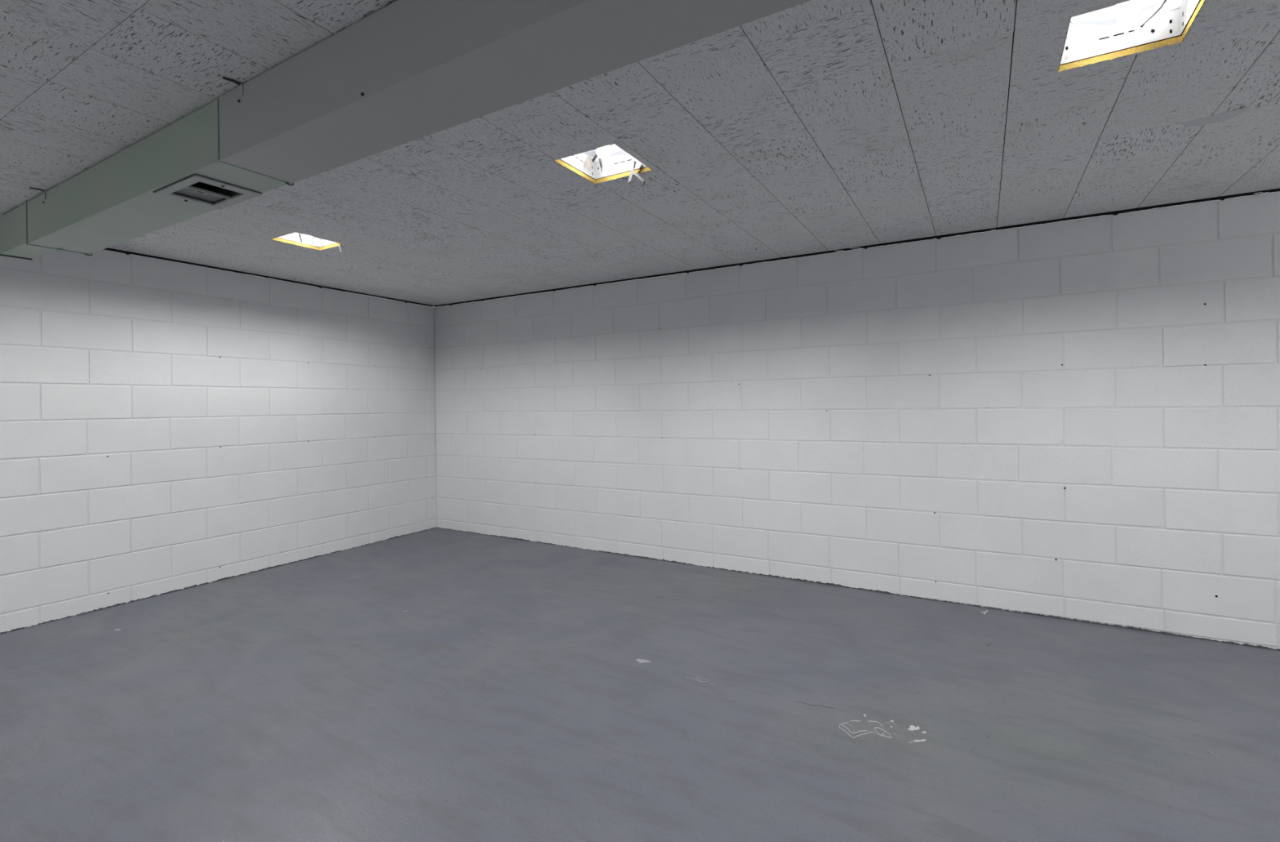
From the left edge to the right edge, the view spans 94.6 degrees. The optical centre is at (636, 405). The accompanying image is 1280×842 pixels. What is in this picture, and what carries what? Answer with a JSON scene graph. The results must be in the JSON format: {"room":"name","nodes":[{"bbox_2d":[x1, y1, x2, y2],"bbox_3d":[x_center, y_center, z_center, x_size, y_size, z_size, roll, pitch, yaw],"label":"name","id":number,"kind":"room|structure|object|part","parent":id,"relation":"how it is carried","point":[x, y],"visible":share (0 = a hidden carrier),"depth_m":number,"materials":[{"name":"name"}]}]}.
{"room":"empty basement room","nodes":[
{"label":"empty basement room","id":0,"kind":"room"},
{"bbox_2d":[0,249,436,632],"bbox_3d":[-3.497,0.191,3.053,0.202,2.223,6.350,-1,0,30],"label":"wall","id":1,"kind":"structure","parent":0,"point":[166,425],"depth_m":3.86,"materials":[{"name":"white brick"}]},
{"bbox_2d":[0,527,435,633],"bbox_3d":[-3.433,1.198,2.939,0.006,0.051,6.200,-1,0,30],"label":"trim","id":2,"kind":"structure","parent":1,"relation":"attached to","point":[117,604],"depth_m":3.82,"materials":[{"name":"paint"}]},
{"bbox_2d":[102,248,432,306],"bbox_3d":[-3.466,-0.925,2.929,0.002,0.025,6.180,-1,0,30],"label":"trim","id":3,"kind":"structure","parent":1,"relation":"attached to","point":[109,249],"depth_m":4.27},
{"bbox_2d":[0,527,1279,841],"bbox_3d":[-0.359,1.256,1.141,7.204,0.220,6.204,-1,0,30],"label":"floor","id":4,"kind":"structure","parent":0,"point":[437,684],"depth_m":2.23,"materials":[{"name":"grey paint"}]},
{"bbox_2d":[0,0,1279,306],"bbox_3d":[-0.387,-0.989,1.139,7.400,0.039,6.400,-1,0,30],"label":"ceiling","id":5,"kind":"structure","parent":0,"point":[813,126],"depth_m":2.15,"materials":[{"name":"tile"}]},
{"bbox_2d":[271,232,343,252],"bbox_3d":[-1.907,-1.006,3.429,0.244,0.198,0.287,-1,0,30],"label":"recessed light","id":6,"kind":"object","parent":5,"relation":"in","point":[295,238],"visible":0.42,"depth_m":3.53,"materials":[{"name":"white plastic"}]},
{"bbox_2d":[0,0,811,259],"bbox_3d":[-0.136,-0.868,1.256,6.848,0.210,0.276,-1,0,30],"label":"air duct","id":7,"kind":"object","parent":5,"relation":"attached to","point":[407,71],"visible":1,"depth_m":1.54,"materials":[{"name":"grey metal"}]},
{"bbox_2d":[152,173,262,209],"bbox_3d":[-1.518,-0.755,2.092,0.306,0.017,0.209,-1,0,30],"label":"vent register","id":8,"kind":"object","parent":7,"relation":"attached to","point":[180,184],"depth_m":2.07,"materials":[{"name":"metal"}]},
{"bbox_3d":[-1.173,-0.938,1.753,0.018,0.037,0.001,-1,0,30],"label":"hanger leg","id":9,"kind":"part","parent":7,"relation":"part of","materials":[{"name":"green paint"}]},
{"bbox_2d":[554,143,651,184],"bbox_3d":[-0.131,-1.017,2.391,0.285,0.217,0.287,-1,0,30],"label":"recessed light","id":10,"kind":"object","parent":5,"relation":"in","point":[611,162],"visible":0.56,"depth_m":2.50,"materials":[{"name":"white plastic"}]},
{"bbox_3d":[-0.168,-1.038,2.455,0.039,0.042,0.011,-1,0,42],"label":"spring arm","id":11,"kind":"part","parent":10,"relation":"part of","materials":[{"name":"metal"}]},
{"bbox_3d":[-0.151,-1.013,2.447,0.020,0.087,0.009,-1,0,-16],"label":"spring arm","id":12,"kind":"part","parent":10,"relation":"part of","materials":[{"name":"metal"}]},
{"bbox_3d":[-0.131,-1.034,2.391,0.060,0.065,0.060,-1,0,30],"label":"bulb","id":13,"kind":"part","parent":10,"relation":"part of","materials":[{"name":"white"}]},
{"bbox_2d":[1057,0,1205,71],"bbox_3d":[1.296,-1.065,1.556,0.277,0.156,0.287,-1,0,30],"label":"recessed light","id":14,"kind":"object","parent":5,"relation":"in","point":[1133,26],"visible":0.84,"depth_m":1.65,"materials":[{"name":"white plastic"}]},
{"bbox_3d":[1.296,-1.051,1.556,0.060,0.065,0.060,-1,0,30],"label":"bulb","id":15,"kind":"part","parent":14,"relation":"part of","materials":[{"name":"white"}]},
{"bbox_2d":[434,191,1279,648],"bbox_3d":[1.241,0.126,3.899,7.500,2.236,0.209,-1,0,30],"label":"wall","id":16,"kind":"structure","parent":0,"point":[1076,419],"depth_m":3.49,"materials":[{"name":"white brick"}]},
{"bbox_2d":[435,187,1279,306],"bbox_3d":[1.187,-0.982,3.810,7.180,0.026,0.002,-1,0,30],"label":"trim","id":17,"kind":"structure","parent":16,"relation":"attached to","point":[1221,197],"depth_m":3.50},
{"bbox_2d":[436,526,1279,650],"bbox_3d":[1.203,1.149,3.815,7.200,0.063,0.007,-1,0,30],"label":"trim","id":18,"kind":"structure","parent":16,"relation":"attached to","point":[769,575],"depth_m":3.41,"materials":[{"name":"paint"}]}
]}

